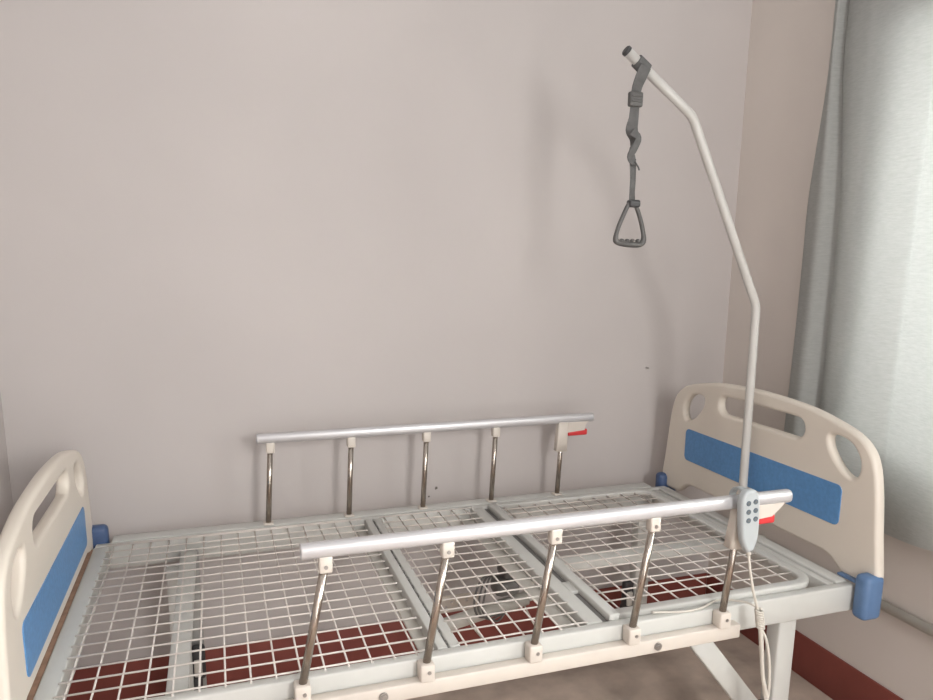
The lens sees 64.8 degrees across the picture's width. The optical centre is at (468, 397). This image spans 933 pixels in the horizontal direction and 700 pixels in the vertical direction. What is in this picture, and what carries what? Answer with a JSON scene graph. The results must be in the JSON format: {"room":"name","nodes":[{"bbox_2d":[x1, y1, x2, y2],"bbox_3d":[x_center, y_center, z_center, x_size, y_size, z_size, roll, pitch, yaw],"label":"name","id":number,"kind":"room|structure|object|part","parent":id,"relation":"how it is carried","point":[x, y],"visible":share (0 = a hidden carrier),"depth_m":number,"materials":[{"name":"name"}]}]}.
{"room":"hospital room","nodes":[
{"label":"hospital room","id":0,"kind":"room"},
{"bbox_2d":[0,392,12,533],"bbox_3d":[-0.831,0.047,0.341,0.120,2.750,3.816,-3,12,-19],"label":"wall","id":1,"kind":"structure","parent":0,"point":[6,501],"depth_m":2.18,"materials":[{"name":"paint"}]},
{"bbox_2d":[0,0,752,666],"bbox_3d":[-0.190,-0.384,2.599,2.819,2.750,0.120,-3,12,-19],"label":"wall","id":2,"kind":"structure","parent":0,"point":[224,223],"depth_m":2.45,"materials":[{"name":"paint"}]},
{"bbox_2d":[66,573,706,699],"bbox_3d":[-0.184,0.900,2.787,2.563,0.158,0.008,-3,12,-19],"label":"baseboard","id":3,"kind":"structure","parent":2,"relation":"attached to","point":[257,671],"depth_m":2.64,"materials":[{"name":"red paint"}]},
{"bbox_2d":[406,633,832,699],"bbox_3d":[0.414,1.368,1.090,2.779,0.100,3.916,-3,12,-19],"label":"floor","id":4,"kind":"structure","parent":0,"point":[675,674],"depth_m":2.63,"materials":[{"name":"stone"}]},
{"bbox_2d":[0,383,883,699],"bbox_3d":[-0.026,0.559,2.120,2.088,1.084,1.034,-3,12,-19],"label":"hospital bed","id":5,"kind":"object","parent":4,"relation":"on","point":[53,575],"visible":0.98,"depth_m":1.95,"materials":[{"name":"white metal"}]},
{"bbox_3d":[-0.991,0.387,1.744,0.032,0.440,1.006,-3,12,-19],"label":"footboard","id":6,"kind":"part","parent":5,"relation":"part of","materials":[{"name":"beige plastic"}]},
{"bbox_3d":[-0.978,0.428,1.757,0.008,0.117,0.722,-3,12,-19],"label":"blue panel","id":7,"kind":"part","parent":5,"relation":"part of","materials":[{"name":"blue plastic"}]},
{"bbox_3d":[-0.991,0.548,1.777,0.042,0.045,0.850,-3,12,-19],"label":"hanger plate","id":8,"kind":"part","parent":5,"relation":"part of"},
{"bbox_3d":[-0.883,0.729,2.254,0.057,0.451,0.048,-3,12,-19],"label":"leg","id":9,"kind":"part","parent":5,"relation":"part of","materials":[{"name":"white metal"}]},
{"bbox_3d":[-0.851,0.701,2.296,0.038,0.480,0.014,-3,12,-19],"label":"lift arm","id":10,"kind":"part","parent":5,"relation":"part of"},
{"bbox_3d":[-0.640,0.281,2.357,0.032,0.253,0.018,-3,12,-19],"label":"post","id":11,"kind":"part","parent":5,"relation":"part of","materials":[{"name":"silver metal"}]},
{"bbox_3d":[-0.314,0.460,1.484,0.070,0.267,0.018,-3,12,-19],"label":"post","id":12,"kind":"part","parent":5,"relation":"part of","materials":[{"name":"silver metal"}]},
{"bbox_3d":[-0.394,0.268,2.440,0.029,0.253,0.018,-3,12,-19],"label":"post","id":13,"kind":"part","parent":5,"relation":"part of","materials":[{"name":"silver metal"}]},
{"bbox_3d":[-0.152,0.255,2.522,0.030,0.253,0.018,-3,12,-19],"label":"post","id":14,"kind":"part","parent":5,"relation":"part of","materials":[{"name":"silver metal"}]},
{"bbox_3d":[-0.069,0.447,1.567,0.063,0.266,0.018,-3,12,-19],"label":"post","id":15,"kind":"part","parent":5,"relation":"part of","materials":[{"name":"silver metal"}]},
{"bbox_3d":[-0.007,0.468,2.103,0.328,0.007,0.872,-3,12,-19],"label":"seat","id":16,"kind":"part","parent":5,"relation":"part of","materials":[{"name":"metal"}]},
{"bbox_3d":[0.087,0.242,2.602,0.030,0.253,0.018,-3,12,-19],"label":"post","id":17,"kind":"part","parent":5,"relation":"part of","materials":[{"name":"silver metal"}]},
{"bbox_3d":[0.145,0.587,2.498,0.140,0.150,0.090,-3,12,-19],"label":"actuator motor","id":18,"kind":"part","parent":5,"relation":"part of","materials":[{"name":"black plastic"}]},
{"bbox_3d":[0.169,0.434,1.647,0.060,0.266,0.018,-3,12,-19],"label":"post","id":19,"kind":"part","parent":5,"relation":"part of","materials":[{"name":"silver metal"}]},
{"bbox_3d":[0.332,0.229,2.685,0.029,0.253,0.018,-3,12,-19],"label":"post","id":20,"kind":"part","parent":5,"relation":"part of","materials":[{"name":"silver metal"}]},
{"bbox_3d":[0.394,0.123,2.687,0.078,0.023,0.024,-3,12,-19],"label":"release lever","id":21,"kind":"part","parent":5,"relation":"part of","materials":[{"name":"red plastic"}]},
{"bbox_3d":[0.645,0.644,2.780,0.057,0.451,0.048,-3,12,-19],"label":"leg","id":22,"kind":"part","parent":5,"relation":"part of","materials":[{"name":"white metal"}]},
{"bbox_3d":[0.408,0.421,1.728,0.058,0.266,0.018,-3,12,-19],"label":"post","id":23,"kind":"part","parent":5,"relation":"part of","materials":[{"name":"silver metal"}]},
{"bbox_3d":[0.507,0.440,2.277,0.643,0.020,0.853,-3,12,-19],"label":"frame","id":24,"kind":"part","parent":5,"relation":"part of","materials":[{"name":"white metal"}]},
{"bbox_2d":[622,46,759,493],"bbox_3d":[0.651,-0.239,2.170,0.528,1.446,0.028,-3,12,-19],"label":"pole","id":25,"kind":"object","parent":5,"relation":"attached to","point":[628,52],"visible":0.94,"depth_m":2.17,"materials":[{"name":"white metal"}]},
{"bbox_2d":[613,55,651,247],"bbox_3d":[0.454,-0.670,2.015,0.107,0.506,0.039,-3,12,-19],"label":"strap","id":26,"kind":"object","parent":25,"relation":"hanging from","point":[643,67],"visible":0.99,"depth_m":2.00,"materials":[{"name":"grey fabric"}]},
{"bbox_3d":[0.452,-0.485,2.052,0.107,0.127,0.017,-4,12,-21],"label":"handle","id":27,"kind":"part","parent":26,"relation":"part of","materials":[{"name":"grey plastic"}]},
{"bbox_2d":[652,486,770,699],"bbox_3d":[0.620,0.675,1.862,0.345,0.955,0.138,-3,12,-19],"label":"bed remote control","id":28,"kind":"object","parent":5,"relation":"hanging from","point":[748,503],"visible":0.98,"depth_m":1.76,"materials":[{"name":"grey plastic"}]},
{"bbox_3d":[0.619,0.751,1.877,0.345,0.801,0.138,-3,12,-19],"label":"cord","id":29,"kind":"part","parent":28,"relation":"part of","materials":[{"name":"white plastic"}]},
{"bbox_3d":[0.645,0.409,1.808,0.046,0.265,0.018,-3,12,-19],"label":"post","id":30,"kind":"part","parent":5,"relation":"part of","materials":[{"name":"silver metal"}]},
{"bbox_3d":[0.918,0.235,2.379,0.008,0.117,0.722,-3,12,-19],"label":"blue panel","id":31,"kind":"part","parent":5,"relation":"part of","materials":[{"name":"blue plastic"}]},
{"bbox_3d":[0.716,0.297,1.811,0.078,0.023,0.024,-3,12,-19],"label":"release lever","id":32,"kind":"part","parent":5,"relation":"part of","materials":[{"name":"red plastic"}]},
{"bbox_3d":[0.932,0.201,2.377,0.032,0.458,1.006,-3,12,-19],"label":"headboard","id":33,"kind":"part","parent":5,"relation":"part of","materials":[{"name":"beige plastic"}]},
{"bbox_3d":[0.846,0.793,2.029,0.057,0.451,0.048,-3,12,-19],"label":"leg","id":34,"kind":"part","parent":5,"relation":"part of","materials":[{"name":"white metal"}]},
{"bbox_2d":[708,0,932,699],"bbox_3d":[1.723,-0.090,1.203,0.120,2.750,3.816,-3,12,-19],"label":"wall","id":35,"kind":"structure","parent":0,"point":[790,41],"depth_m":2.63,"materials":[{"name":"paint"}]},
{"bbox_2d":[706,573,903,699],"bbox_3d":[1.649,1.186,1.426,0.008,0.158,3.808,-3,12,-19],"label":"baseboard","id":36,"kind":"structure","parent":35,"relation":"attached to","point":[833,676],"depth_m":2.56,"materials":[{"name":"red paint"}]},
{"bbox_2d":[761,535,932,636],"bbox_3d":[1.634,0.840,1.378,0.032,0.040,3.756,-3,12,-19],"label":"pipe","id":37,"kind":"object","parent":35,"relation":"attached to","point":[889,608],"visible":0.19,"depth_m":2.23,"materials":[{"name":"metal"}]},
{"bbox_2d":[784,0,932,550],"bbox_3d":[1.327,-0.515,1.944,0.076,1.947,1.176,-3,12,-19],"label":"curtain","id":38,"kind":"object","parent":35,"relation":"hanging from","point":[862,356],"visible":0.84,"depth_m":2.20,"materials":[{"name":"fabric"}]}
]}

